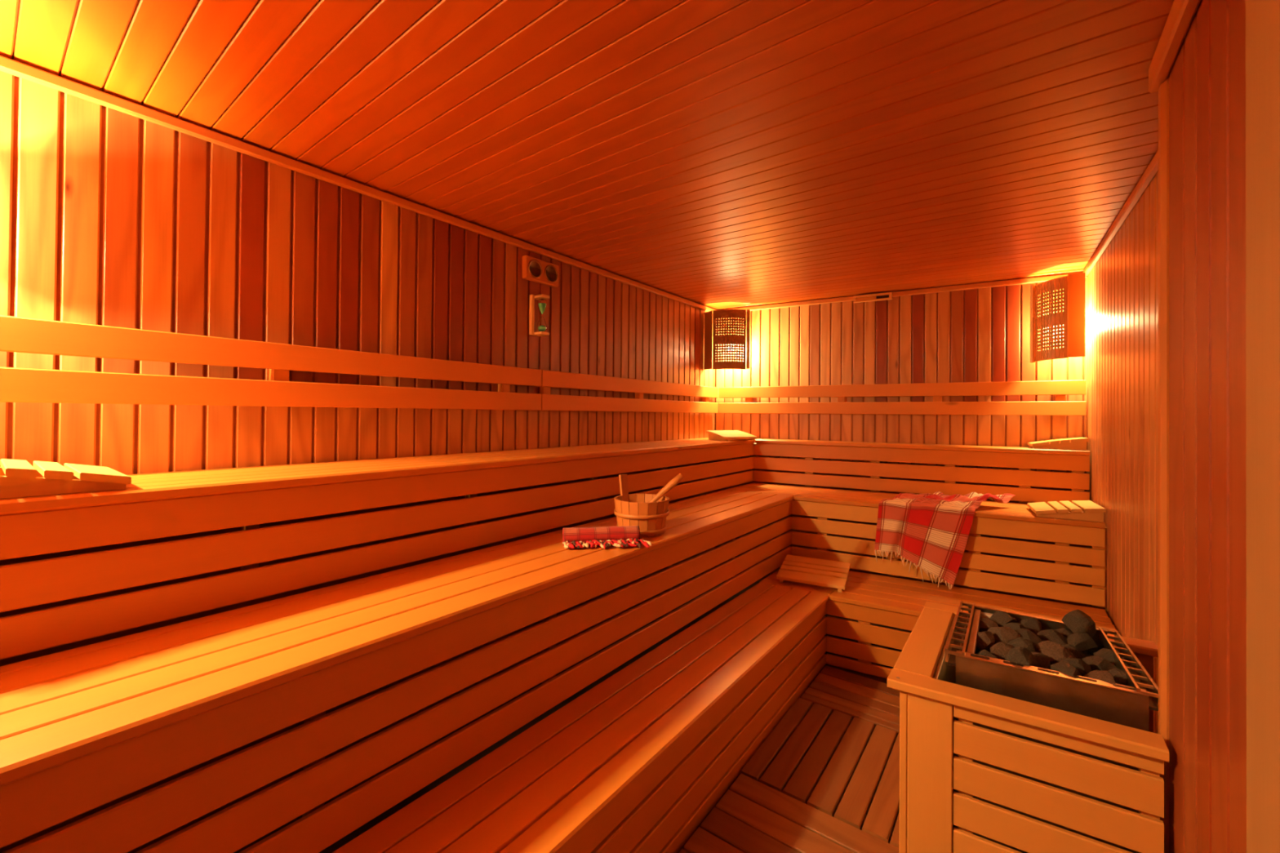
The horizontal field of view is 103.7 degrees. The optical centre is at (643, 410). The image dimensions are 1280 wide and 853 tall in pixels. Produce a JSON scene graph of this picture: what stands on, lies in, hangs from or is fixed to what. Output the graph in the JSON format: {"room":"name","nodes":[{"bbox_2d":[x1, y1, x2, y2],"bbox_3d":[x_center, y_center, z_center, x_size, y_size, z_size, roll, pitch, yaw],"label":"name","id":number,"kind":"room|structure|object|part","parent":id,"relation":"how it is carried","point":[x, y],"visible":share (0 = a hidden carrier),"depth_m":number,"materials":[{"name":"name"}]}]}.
{"room":"spa","nodes":[
{"label":"spa","id":0,"kind":"room"},
{"bbox_2d":[0,71,716,852],"bbox_3d":[-0.748,0.252,2.759,0.026,2.407,4.737,0,-1,37],"label":"wall","id":1,"kind":"structure","parent":0,"point":[110,217],"depth_m":1.86,"materials":[{"name":"brown wood"}]},
{"bbox_2d":[0,315,542,410],"bbox_3d":[-1.324,-0.130,1.915,0.060,0.232,2.400,0,-1,37],"label":"backrest","id":2,"kind":"object","parent":1,"relation":"attached to","point":[17,334],"visible":1,"depth_m":1.72,"materials":[{"name":"brown wood"}]},
{"bbox_2d":[0,55,715,311],"bbox_3d":[-0.693,-0.924,2.782,0.027,0.035,4.576,0,-1,37],"label":"trim","id":3,"kind":"structure","parent":1,"relation":"attached to","point":[7,65],"depth_m":1.84,"materials":[{"name":"brown wood"}]},
{"bbox_2d":[528,293,550,336],"bbox_3d":[-0.595,-0.543,2.869,0.082,0.226,0.083,0,-1,37],"label":"timer","id":4,"kind":"object","parent":1,"relation":"attached to","point":[542,303],"visible":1,"depth_m":2.85,"materials":[{"name":"brown wood"}]},
{"bbox_3d":[-0.589,-0.438,2.877,0.081,0.016,0.060,0,-1,37],"label":"bracket arm","id":5,"kind":"part","parent":4,"relation":"part of","materials":[{"name":"brown wood"}]},
{"bbox_3d":[-0.580,-0.543,2.872,0.052,0.184,0.052,0,-1,37],"label":"glass","id":6,"kind":"part","parent":4,"relation":"part of","materials":[{"name":"green"}]},
{"bbox_3d":[-0.587,-0.647,2.878,0.081,0.016,0.060,0,-1,37],"label":"bracket arm","id":7,"kind":"part","parent":4,"relation":"part of","materials":[{"name":"brown wood"}]},
{"bbox_2d":[522,254,559,287],"bbox_3d":[-0.591,-0.801,2.905,0.044,0.128,0.244,0,-1,37],"label":"thermometer","id":8,"kind":"object","parent":1,"relation":"attached to","point":[534,269],"visible":1,"depth_m":2.88,"materials":[{"name":"brown wood"}]},
{"bbox_2d":[539,369,718,413],"bbox_3d":[0.022,-0.103,3.714,0.060,0.232,2.081,0,-1,37],"label":"backrest","id":9,"kind":"object","parent":1,"relation":"attached to","point":[553,379],"visible":0.97,"depth_m":3.42,"materials":[{"name":"brown wood"}]},
{"bbox_2d":[703,309,750,369],"bbox_3d":[0.723,-0.610,4.381,0.303,0.513,0.260,1,-1,-22],"label":"lamp","id":10,"kind":"object","parent":1,"relation":"attached to","point":[711,340],"visible":1,"depth_m":4.32,"materials":[{"name":"brown wood"}]},
{"bbox_2d":[0,0,1173,310],"bbox_3d":[0.534,-0.958,2.179,2.804,0.026,5.203,0,-1,37],"label":"ceiling","id":11,"kind":"structure","parent":0,"point":[715,154],"depth_m":1.60,"materials":[{"name":"brown wood"}]},
{"bbox_2d":[234,575,1020,852],"bbox_3d":[0.513,1.476,2.159,2.804,0.025,5.203,0,-1,37],"label":"floor","id":12,"kind":"structure","parent":0,"point":[385,815],"depth_m":2.21,"materials":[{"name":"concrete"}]},
{"bbox_2d":[332,582,829,852],"bbox_3d":[-0.131,1.244,1.627,0.408,0.411,3.453,0,-1,37],"label":"bench","id":13,"kind":"object","parent":12,"relation":"on","point":[636,762],"visible":1,"depth_m":1.64,"materials":[{"name":"brown wood"}]},
{"bbox_2d":[0,489,793,852],"bbox_3d":[-0.335,0.808,2.103,0.513,0.461,3.961,0,-1,37],"label":"bench","id":14,"kind":"object","parent":13,"relation":"on","point":[84,729],"visible":0.98,"depth_m":1.24,"materials":[{"name":"brown wood"}]},
{"bbox_3d":[-0.822,0.811,1.254,0.038,0.431,0.035,0,-1,37],"label":"support post","id":15,"kind":"part","parent":14,"relation":"part of","materials":[{"name":"brown wood"}]},
{"bbox_2d":[0,437,755,660],"bbox_3d":[-0.571,0.397,2.579,0.457,0.358,4.429,0,-1,37],"label":"bench","id":16,"kind":"object","parent":14,"relation":"on","point":[154,505],"visible":0.88,"depth_m":1.53,"materials":[{"name":"brown wood"}]},
{"bbox_2d":[0,458,131,498],"bbox_3d":[-1.521,0.156,1.256,0.348,0.081,0.294,0,-1,37],"label":"headrest cover","id":17,"kind":"object","parent":16,"relation":"on","point":[18,477],"visible":1,"depth_m":1.20,"materials":[{"name":"brown wood"}]},
{"bbox_3d":[-1.638,0.167,1.343,0.021,0.060,0.280,0,-1,37],"label":"rail","id":18,"kind":"part","parent":17,"relation":"part of","materials":[{"name":"brown wood"}]},
{"bbox_3d":[-1.404,0.167,1.169,0.021,0.060,0.280,0,-1,37],"label":"rail","id":19,"kind":"part","parent":17,"relation":"part of","materials":[{"name":"brown wood"}]},
{"bbox_3d":[-1.220,0.398,1.559,0.038,0.328,0.035,0,-1,37],"label":"support post","id":20,"kind":"part","parent":16,"relation":"part of","materials":[{"name":"brown wood"}]},
{"bbox_3d":[-0.751,0.407,2.186,0.038,0.328,0.035,0,-1,37],"label":"support post","id":21,"kind":"part","parent":16,"relation":"part of","materials":[{"name":"brown wood"}]},
{"bbox_3d":[-0.282,0.417,2.813,0.038,0.328,0.035,0,-1,37],"label":"support post","id":22,"kind":"part","parent":16,"relation":"part of","materials":[{"name":"brown wood"}]},
{"bbox_3d":[0.135,0.425,3.370,0.038,0.328,0.035,0,-1,37],"label":"support post","id":23,"kind":"part","parent":16,"relation":"part of","materials":[{"name":"brown wood"}]},
{"bbox_2d":[706,430,756,440],"bbox_3d":[0.708,0.203,4.065,0.313,0.074,0.261,1,-1,-25],"label":"headrest cover","id":24,"kind":"object","parent":16,"relation":"on","point":[720,435],"visible":1,"depth_m":4.01,"materials":[{"name":"brown wood"}]},
{"bbox_3d":[0.593,0.212,4.011,0.021,0.053,0.247,1,-1,-25],"label":"rail","id":25,"kind":"part","parent":24,"relation":"part of","materials":[{"name":"brown wood"}]},
{"bbox_3d":[-0.352,0.821,1.881,0.038,0.431,0.035,0,-1,37],"label":"support post","id":26,"kind":"part","parent":14,"relation":"part of","materials":[{"name":"brown wood"}]},
{"bbox_2d":[562,525,651,549],"bbox_3d":[-0.159,0.545,2.153,0.375,0.068,0.185,1,0,-10],"label":"rolled towel","id":27,"kind":"object","parent":14,"relation":"on","point":[606,536],"visible":1,"depth_m":2.16,"materials":[{"name":"red fabric"}]},
{"bbox_2d":[613,474,669,537],"bbox_3d":[-0.014,0.451,2.411,0.278,0.261,0.264,0,-1,37],"label":"bucket","id":28,"kind":"object","parent":14,"relation":"on","point":[651,517],"visible":0.84,"depth_m":2.31,"materials":[{"name":"brown wood"}]},
{"bbox_2d":[648,473,684,502],"bbox_3d":[0.058,0.424,2.445,0.276,0.238,0.077,1,0,-8],"label":"ladle","id":29,"kind":"object","parent":28,"relation":"in","point":[675,481],"visible":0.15,"depth_m":2.43,"materials":[{"name":"brown wood"}]},
{"bbox_3d":[0.117,0.830,2.508,0.038,0.431,0.035,0,-1,37],"label":"support post","id":30,"kind":"part","parent":14,"relation":"part of","materials":[{"name":"brown wood"}]},
{"bbox_3d":[0.533,0.839,3.066,0.038,0.431,0.035,0,-1,37],"label":"support post","id":31,"kind":"part","parent":14,"relation":"part of","materials":[{"name":"brown wood"}]},
{"bbox_2d":[679,773,898,852],"bbox_3d":[0.131,1.430,1.157,0.570,0.038,1.602,0,-1,37],"label":"duckboard","id":32,"kind":"object","parent":12,"relation":"on","point":[752,816],"visible":0.97,"depth_m":1.70,"materials":[{"name":"brown wood"}]},
{"bbox_2d":[740,697,899,848],"bbox_3d":[0.806,1.444,2.070,0.576,0.038,0.647,0,-1,37],"label":"duckboard","id":33,"kind":"object","parent":12,"relation":"on","point":[774,764],"visible":0.74,"depth_m":2.01,"materials":[{"name":"brown wood"}]},
{"bbox_2d":[800,665,899,734],"bbox_3d":[1.132,1.450,2.495,0.570,0.038,0.401,0,-1,37],"label":"duckboard","id":34,"kind":"object","parent":12,"relation":"on","point":[863,698],"visible":0.59,"depth_m":2.51,"materials":[{"name":"brown wood"}]},
{"bbox_2d":[759,568,1115,679],"bbox_3d":[1.589,1.270,2.892,1.727,0.411,0.563,0,-1,30],"label":"bench","id":35,"kind":"object","parent":12,"relation":"on","point":[867,598],"visible":0.48,"depth_m":2.81,"materials":[{"name":"brown wood"}]},
{"bbox_2d":[776,554,850,592],"bbox_3d":[1.062,1.013,3.137,0.392,0.095,0.313,0,-1,28],"label":"headrest cover","id":36,"kind":"object","parent":35,"relation":"on","point":[815,571],"visible":1,"depth_m":3.10,"materials":[{"name":"brown wood"}]},
{"bbox_3d":[1.244,1.281,2.829,0.066,0.380,0.038,0,-1,30],"label":"support post","id":37,"kind":"part","parent":35,"relation":"part of","materials":[{"name":"brown wood"}]},
{"bbox_2d":[725,482,1106,608],"bbox_3d":[1.691,0.837,3.459,2.210,0.461,0.536,0,-1,30],"label":"bench","id":38,"kind":"object","parent":35,"relation":"on","point":[1011,520],"visible":0.61,"depth_m":2.98,"materials":[{"name":"brown wood"}]},
{"bbox_3d":[1.239,0.848,3.474,0.066,0.431,0.038,0,-1,30],"label":"support post","id":39,"kind":"part","parent":38,"relation":"part of","materials":[{"name":"brown wood"}]},
{"bbox_3d":[1.618,0.850,3.254,0.066,0.431,0.038,0,-1,30],"label":"support post","id":40,"kind":"part","parent":38,"relation":"part of","materials":[{"name":"brown wood"}]},
{"bbox_2d":[753,438,1089,503],"bbox_3d":[1.713,0.428,3.867,2.615,0.358,0.208,0,-1,30],"label":"bench","id":41,"kind":"object","parent":38,"relation":"on","point":[1076,461],"visible":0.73,"depth_m":3.58,"materials":[{"name":"brown wood"}]},
{"bbox_3d":[1.331,0.441,4.032,0.066,0.328,0.038,0,-1,30],"label":"support post","id":42,"kind":"part","parent":41,"relation":"part of","materials":[{"name":"brown wood"}]},
{"bbox_3d":[1.748,0.443,3.790,0.066,0.328,0.038,0,-1,30],"label":"support post","id":43,"kind":"part","parent":41,"relation":"part of","materials":[{"name":"brown wood"}]},
{"bbox_3d":[2.165,0.445,3.548,0.066,0.328,0.038,0,-1,30],"label":"support post","id":44,"kind":"part","parent":41,"relation":"part of","materials":[{"name":"brown wood"}]},
{"bbox_3d":[2.528,0.446,3.337,0.066,0.328,0.038,0,-1,30],"label":"support post","id":45,"kind":"part","parent":41,"relation":"part of","materials":[{"name":"brown wood"}]},
{"bbox_2d":[1027,437,1088,450],"bbox_3d":[2.709,0.213,3.297,0.283,0.076,0.196,0,-1,30],"label":"headrest cover","id":46,"kind":"object","parent":41,"relation":"on","point":[1071,443],"visible":1,"depth_m":3.22,"materials":[{"name":"brown wood"}]},
{"bbox_3d":[2.674,0.223,3.237,0.269,0.055,0.021,0,-1,30],"label":"rail","id":47,"kind":"part","parent":46,"relation":"part of","materials":[{"name":"brown wood"}]},
{"bbox_3d":[2.763,0.447,3.201,0.066,0.328,0.038,0,-1,30],"label":"support post","id":48,"kind":"part","parent":41,"relation":"part of","materials":[{"name":"brown wood"}]},
{"bbox_2d":[874,491,1014,589],"bbox_3d":[1.891,0.799,3.168,0.770,0.586,0.377,0,-1,30],"label":"checked towel","id":49,"kind":"object","parent":38,"relation":"on","point":[930,531],"visible":1,"depth_m":3.09,"materials":[{"name":"red fabric"}]},
{"bbox_3d":[1.997,0.851,3.035,0.066,0.431,0.038,0,-1,30],"label":"support post","id":50,"kind":"part","parent":38,"relation":"part of","materials":[{"name":"brown wood"}]},
{"bbox_3d":[2.353,0.853,2.828,0.066,0.431,0.038,0,-1,30],"label":"support post","id":51,"kind":"part","parent":38,"relation":"part of","materials":[{"name":"brown wood"}]},
{"bbox_2d":[1026,500,1106,522],"bbox_3d":[2.435,0.569,2.914,0.300,0.076,0.313,0,-1,30],"label":"headrest cover","id":52,"kind":"object","parent":38,"relation":"on","point":[1084,510],"visible":1,"depth_m":2.82,"materials":[{"name":"brown wood"}]},
{"bbox_3d":[2.370,0.578,2.803,0.286,0.055,0.021,0,-1,30],"label":"rail","id":53,"kind":"part","parent":52,"relation":"part of","materials":[{"name":"brown wood"}]},
{"bbox_3d":[2.489,0.853,2.749,0.066,0.431,0.038,0,-1,30],"label":"support post","id":54,"kind":"part","parent":38,"relation":"part of","materials":[{"name":"brown wood"}]},
{"bbox_2d":[887,601,1168,852],"bbox_3d":[1.299,1.148,1.685,0.718,0.630,0.883,0,-1,37],"label":"guard","id":55,"kind":"object","parent":12,"relation":"on","point":[931,700],"visible":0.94,"depth_m":1.42,"materials":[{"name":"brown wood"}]},
{"bbox_3d":[1.028,1.162,1.854,0.021,0.600,0.771,0,-1,37],"label":"panel","id":56,"kind":"part","parent":55,"relation":"part of","materials":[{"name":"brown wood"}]},
{"bbox_3d":[1.043,0.847,1.850,0.109,0.028,0.656,0,-1,37],"label":"rail","id":57,"kind":"part","parent":55,"relation":"part of","materials":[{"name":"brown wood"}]},
{"bbox_3d":[0.863,1.158,1.516,0.119,0.600,0.019,0,-1,32],"label":"corner post","id":58,"kind":"part","parent":55,"relation":"part of","materials":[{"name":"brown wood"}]},
{"bbox_3d":[1.098,1.111,1.821,0.010,0.533,0.614,0,-1,37],"label":"liner panel","id":59,"kind":"part","parent":55,"relation":"part of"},
{"bbox_3d":[0.955,1.159,1.491,0.035,0.599,0.032,0,-1,37],"label":"support post","id":60,"kind":"part","parent":55,"relation":"part of","materials":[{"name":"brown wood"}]},
{"bbox_3d":[1.039,0.844,1.420,0.628,0.028,0.087,0,-1,32],"label":"rail","id":61,"kind":"part","parent":55,"relation":"part of","materials":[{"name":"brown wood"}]},
{"bbox_3d":[1.522,0.853,1.983,0.728,0.028,0.085,0,-1,32],"label":"rail","id":62,"kind":"part","parent":55,"relation":"part of","materials":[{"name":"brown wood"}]},
{"bbox_3d":[1.531,1.167,1.978,0.683,0.600,0.019,0,-1,32],"label":"panel","id":63,"kind":"part","parent":55,"relation":"part of","materials":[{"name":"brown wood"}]},
{"bbox_3d":[1.290,1.160,1.283,0.035,0.599,0.032,0,-1,37],"label":"support post","id":64,"kind":"part","parent":55,"relation":"part of","materials":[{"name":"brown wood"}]},
{"bbox_2d":[945,600,1158,852],"bbox_3d":[1.300,1.109,1.642,0.493,0.710,0.527,0,-1,37],"label":"heater","id":65,"kind":"object","parent":12,"relation":"on","point":[1128,705],"visible":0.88,"depth_m":1.48,"materials":[{"name":"silver metal"}]},
{"bbox_2d":[945,600,974,662],"bbox_3d":[1.124,0.774,1.774,0.052,0.041,0.519,0,-1,37],"label":"grille","id":66,"kind":"object","parent":65,"relation":"attached to","point":[959,646],"depth_m":1.70,"materials":[{"name":"metal"}]},
{"bbox_2d":[990,642,1014,660],"bbox_3d":[1.159,0.783,1.619,0.083,0.070,0.070,0,-1,21],"label":"stone","id":67,"kind":"object","parent":65,"relation":"in","point":[1000,650],"visible":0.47,"depth_m":1.60,"materials":[{"name":"brown stone"}]},
{"bbox_2d":[989,611,1017,626],"bbox_3d":[1.342,0.784,1.876,0.081,0.061,0.073,1,-1,-25],"label":"stone","id":68,"kind":"object","parent":65,"relation":"in","point":[1000,618],"visible":0.8,"depth_m":1.86,"materials":[{"name":"stone"}]},
{"bbox_2d":[1014,628,1041,646],"bbox_3d":[1.309,0.786,1.717,0.070,0.068,0.096,1,0,-15],"label":"stone","id":69,"kind":"object","parent":65,"relation":"in","point":[1025,633],"visible":0.42,"depth_m":1.71,"materials":[{"name":"stone"}]},
{"bbox_2d":[1017,617,1041,635],"bbox_3d":[1.416,0.792,1.850,0.076,0.066,0.086,0,-1,45],"label":"stone","id":70,"kind":"object","parent":65,"relation":"in","point":[1034,625],"visible":0.54,"depth_m":1.82,"materials":[{"name":"stone"}]},
{"bbox_2d":[1050,662,1081,676],"bbox_3d":[1.240,0.779,1.485,0.069,0.072,0.082,1,-1,-28],"label":"stone","id":71,"kind":"object","parent":65,"relation":"in","point":[1065,668],"visible":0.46,"depth_m":1.47,"materials":[{"name":"stone"}]},
{"bbox_2d":[1062,644,1084,659],"bbox_3d":[1.394,0.798,1.653,0.064,0.065,0.079,1,0,-3],"label":"stone","id":72,"kind":"object","parent":65,"relation":"in","point":[1076,653],"visible":0.38,"depth_m":1.62,"materials":[{"name":"brown stone"}]},
{"bbox_2d":[1062,609,1096,637],"bbox_3d":[1.520,0.744,1.752,0.079,0.096,0.106,0,0,2],"label":"stone","id":73,"kind":"object","parent":65,"relation":"in","point":[1077,620],"visible":0.9,"depth_m":1.72,"materials":[{"name":"stone"}]},
{"bbox_2d":[1081,652,1093,657],"bbox_3d":[1.476,0.848,1.694,0.076,0.055,0.074,1,-1,-34],"label":"stone","id":74,"kind":"object","parent":65,"relation":"in","point":[1086,655],"visible":0.09,"depth_m":1.69,"materials":[{"name":"brown stone"}]},
{"bbox_2d":[1066,632,1097,652],"bbox_3d":[1.478,0.782,1.703,0.088,0.059,0.059,0,0,2],"label":"stone","id":75,"kind":"object","parent":74,"relation":"on","point":[1081,642],"visible":0.9,"depth_m":1.68,"materials":[{"name":"stone"}]},
{"bbox_2d":[1093,648,1120,665],"bbox_3d":[1.474,0.788,1.595,0.068,0.054,0.071,0,-1,31],"label":"stone","id":76,"kind":"object","parent":65,"relation":"in","point":[1107,654],"visible":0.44,"depth_m":1.59,"materials":[{"name":"stone"}]},
{"bbox_2d":[1107,668,1126,685],"bbox_3d":[1.392,0.787,1.468,0.052,0.052,0.079,1,0,-5],"label":"stone","id":77,"kind":"object","parent":65,"relation":"in","point":[1119,676],"visible":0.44,"depth_m":1.46,"materials":[{"name":"stone"}]},
{"bbox_2d":[1098,626,1158,706],"bbox_3d":[1.483,0.775,1.544,0.052,0.041,0.477,0,-1,33],"label":"grille","id":78,"kind":"object","parent":65,"relation":"attached to","point":[1135,693],"depth_m":1.44,"materials":[{"name":"metal"}]},
{"label":"stone","id":79,"kind":"object","parent":65,"relation":"in","visible":0},
{"bbox_2d":[975,631,995,653],"bbox_3d":[1.167,0.793,1.723,0.089,0.070,0.076,1,0,-4],"label":"stone","id":80,"kind":"object","parent":79,"relation":"on","point":[985,640],"visible":0.7,"depth_m":1.70,"materials":[{"name":"brown stone"}]},
{"label":"stone","id":81,"kind":"object","parent":65,"relation":"in","visible":0},
{"bbox_2d":[1005,647,1039,667],"bbox_3d":[1.160,0.775,1.545,0.093,0.093,0.076,1,-1,-24],"label":"stone","id":82,"kind":"object","parent":81,"relation":"on","point":[1023,655],"visible":0.52,"depth_m":1.53,"materials":[{"name":"stone"}]},
{"bbox_3d":[1.301,0.846,1.430,0.093,0.058,0.071,10,9,6],"label":"stone","id":83,"kind":"object","parent":65,"relation":"in","visible":0},
{"bbox_2d":[1083,670,1115,684],"bbox_3d":[1.301,0.781,1.444,0.078,0.068,0.078,0,-1,37],"label":"stone","id":84,"kind":"object","parent":83,"relation":"on","point":[1104,676],"visible":0.48,"depth_m":1.43,"materials":[{"name":"stone"}]},
{"bbox_3d":[1.191,0.844,1.583,0.096,0.057,0.064,-18,-17,19],"label":"stone","id":85,"kind":"object","parent":65,"relation":"in","visible":0},
{"bbox_2d":[1031,652,1050,670],"bbox_3d":[1.238,0.797,1.586,0.068,0.066,0.084,0,-1,44],"label":"stone","id":86,"kind":"object","parent":85,"relation":"on","point":[1043,660],"visible":0.34,"depth_m":1.56,"materials":[{"name":"brown stone"}]},
{"label":"stone","id":87,"kind":"object","parent":65,"relation":"in","visible":0},
{"bbox_2d":[1058,657,1091,676],"bbox_3d":[1.313,0.789,1.543,0.100,0.067,0.065,0,-1,38],"label":"stone","id":88,"kind":"object","parent":87,"relation":"on","point":[1082,667],"visible":0.5,"depth_m":1.52,"materials":[{"name":"stone"}]},
{"bbox_3d":[1.238,0.851,1.658,0.097,0.050,0.067,-5,-5,-9],"label":"stone","id":89,"kind":"object","parent":65,"relation":"in","visible":0},
{"bbox_2d":[1006,636,1035,652],"bbox_3d":[1.248,0.788,1.665,0.072,0.071,0.086,1,-1,-40],"label":"stone","id":90,"kind":"object","parent":89,"relation":"on","point":[1020,642],"visible":0.54,"depth_m":1.65,"materials":[{"name":"stone"}]},
{"bbox_3d":[1.316,0.846,1.612,0.093,0.058,0.071,-4,-7,-28],"label":"stone","id":91,"kind":"object","parent":65,"relation":"in","visible":0},
{"bbox_2d":[1035,640,1076,665],"bbox_3d":[1.331,0.789,1.617,0.078,0.076,0.102,1,0,-15],"label":"stone","id":92,"kind":"object","parent":91,"relation":"on","point":[1056,652],"visible":0.68,"depth_m":1.61,"materials":[{"name":"brown stone"}]},
{"bbox_3d":[1.381,0.849,1.558,0.065,0.057,0.096,-16,2,-39],"label":"stone","id":93,"kind":"object","parent":65,"relation":"in","visible":0},
{"bbox_2d":[1081,656,1116,671],"bbox_3d":[1.414,0.795,1.565,0.087,0.060,0.083,1,-1,-29],"label":"stone","id":94,"kind":"object","parent":93,"relation":"on","point":[1095,663],"visible":0.54,"depth_m":1.54,"materials":[{"name":"brown stone"}]},
{"label":"stone","id":95,"kind":"object","parent":65,"relation":"in","visible":0},
{"bbox_2d":[978,617,998,632],"bbox_3d":[1.267,0.801,1.855,0.066,0.058,0.084,0,-1,27],"label":"stone","id":96,"kind":"object","parent":95,"relation":"on","point":[985,624],"visible":0.64,"depth_m":1.83,"materials":[{"name":"brown stone"}]},
{"bbox_3d":[1.326,0.847,1.796,0.066,0.058,0.085,4,4,-29],"label":"stone","id":97,"kind":"object","parent":65,"relation":"in","visible":0},
{"bbox_2d":[1003,622,1026,630],"bbox_3d":[1.326,0.788,1.791,0.067,0.060,0.074,1,-1,-26],"label":"stone","id":98,"kind":"object","parent":97,"relation":"on","point":[1015,626],"visible":0.33,"depth_m":1.78,"materials":[{"name":"stone"}]},
{"label":"stone","id":99,"kind":"object","parent":65,"relation":"in","visible":0},
{"bbox_2d":[1036,629,1067,644],"bbox_3d":[1.419,0.797,1.735,0.079,0.071,0.104,0,-1,-16],"label":"stone","id":100,"kind":"object","parent":99,"relation":"on","point":[1051,635],"visible":0.56,"depth_m":1.73,"materials":[{"name":"stone"}]},
{"label":"stone","id":101,"kind":"object","parent":65,"relation":"in","visible":0},
{"bbox_2d":[975,649,997,658],"bbox_3d":[1.071,0.786,1.588,0.076,0.056,0.082,1,-1,-31],"label":"stone","id":102,"kind":"object","parent":101,"relation":"on","point":[984,652],"visible":0.28,"depth_m":1.58,"materials":[{"name":"stone"}]},
{"label":"stone","id":103,"kind":"object","parent":65,"relation":"in","visible":0},
{"bbox_2d":[987,626,1020,644],"bbox_3d":[1.248,0.786,1.744,0.063,0.069,0.091,1,0,-8],"label":"stone","id":104,"kind":"object","parent":103,"relation":"on","point":[1002,634],"visible":0.6,"depth_m":1.73,"materials":[{"name":"stone"}]},
{"bbox_3d":[1.517,0.848,1.766,0.081,0.046,0.076,9,-24,-39],"label":"stone","id":105,"kind":"object","parent":65,"relation":"in","visible":0},
{"bbox_2d":[1053,628,1073,638],"bbox_3d":[1.484,0.799,1.770,0.078,0.062,0.075,0,0,11],"label":"stone","id":106,"kind":"object","parent":105,"relation":"on","point":[1065,632],"visible":0.27,"depth_m":1.76,"materials":[{"name":"stone"}]},
{"bbox_2d":[715,271,1087,606],"bbox_3d":[1.812,0.285,3.956,2.658,2.407,0.026,0,-1,30],"label":"wall","id":107,"kind":"structure","parent":0,"point":[980,335],"depth_m":3.83,"materials":[{"name":"brown wood"}]},
{"bbox_2d":[853,292,892,302],"bbox_3d":[1.786,-0.879,3.923,0.275,0.052,0.028,0,-1,30],"label":"air vent","id":108,"kind":"object","parent":107,"relation":"in","point":[886,295],"visible":1,"depth_m":3.92,"materials":[{"name":"brown wood"}]},
{"bbox_2d":[719,379,1085,415],"bbox_3d":[1.790,-0.086,3.924,2.535,0.232,0.060,0,-1,30],"label":"backrest","id":109,"kind":"object","parent":107,"relation":"attached to","point":[1060,388],"visible":1,"depth_m":3.75,"materials":[{"name":"brown wood"}]},
{"bbox_2d":[727,272,1086,311],"bbox_3d":[1.796,-0.894,3.950,2.577,0.036,0.027,0,-1,30],"label":"trim","id":110,"kind":"structure","parent":107,"relation":"attached to","point":[1037,279],"depth_m":3.74,"materials":[{"name":"brown wood"}]},
{"bbox_2d":[1086,171,1158,733],"bbox_3d":[2.202,0.274,2.260,0.026,2.407,2.612,0,-1,35],"label":"wall","id":111,"kind":"structure","parent":0,"point":[1122,348],"depth_m":2.28,"materials":[{"name":"brown wood"}]},
{"bbox_2d":[1030,272,1085,363],"bbox_3d":[2.733,-0.589,3.269,0.212,0.531,0.305,0,0,1],"label":"lamp","id":112,"kind":"object","parent":111,"relation":"attached to","point":[1043,342],"visible":1,"depth_m":3.21,"materials":[{"name":"brown wood"}]},
{"bbox_3d":[2.645,-0.587,3.284,0.030,0.518,0.250,1,0,-3],"label":"lamp shade","id":113,"kind":"part","parent":112,"relation":"part of","materials":[{"name":"brown wood"}]},
{"bbox_2d":[1083,150,1158,275],"bbox_3d":[2.186,-0.905,2.279,0.027,0.036,2.404,0,-1,35],"label":"trim","id":114,"kind":"structure","parent":111,"relation":"attached to","point":[1152,169],"depth_m":2.24,"materials":[{"name":"brown wood"}]},
{"bbox_2d":[1168,0,1246,852],"bbox_3d":[0.698,0.244,0.294,0.149,2.407,2.498,0,-1,37],"label":"wall","id":115,"kind":"structure","parent":0,"point":[1207,511],"depth_m":1.04,"materials":[{"name":"brown wood"}]},
{"bbox_2d":[1158,75,1168,852],"bbox_3d":[1.383,0.259,1.322,0.038,2.407,0.047,0,-1,37],"label":"trim","id":116,"kind":"structure","parent":115,"relation":"attached to","point":[1163,90],"depth_m":1.32,"materials":[{"name":"brown wood"}]},
{"bbox_2d":[1148,0,1200,93],"bbox_3d":[0.670,-0.914,0.403,0.028,0.071,2.401,0,-1,37],"label":"trim","id":117,"kind":"structure","parent":115,"relation":"attached to","point":[1182,12],"depth_m":1.20,"materials":[{"name":"brown wood"}]},
{"bbox_2d":[1245,0,1279,852],"bbox_3d":[0.624,0.287,0.352,0.038,2.319,0.970,0,-1,37],"label":"trim","id":118,"kind":"structure","parent":115,"relation":"attached to","point":[1262,16],"depth_m":0.70,"materials":[{"name":"brown wood"}]}
]}

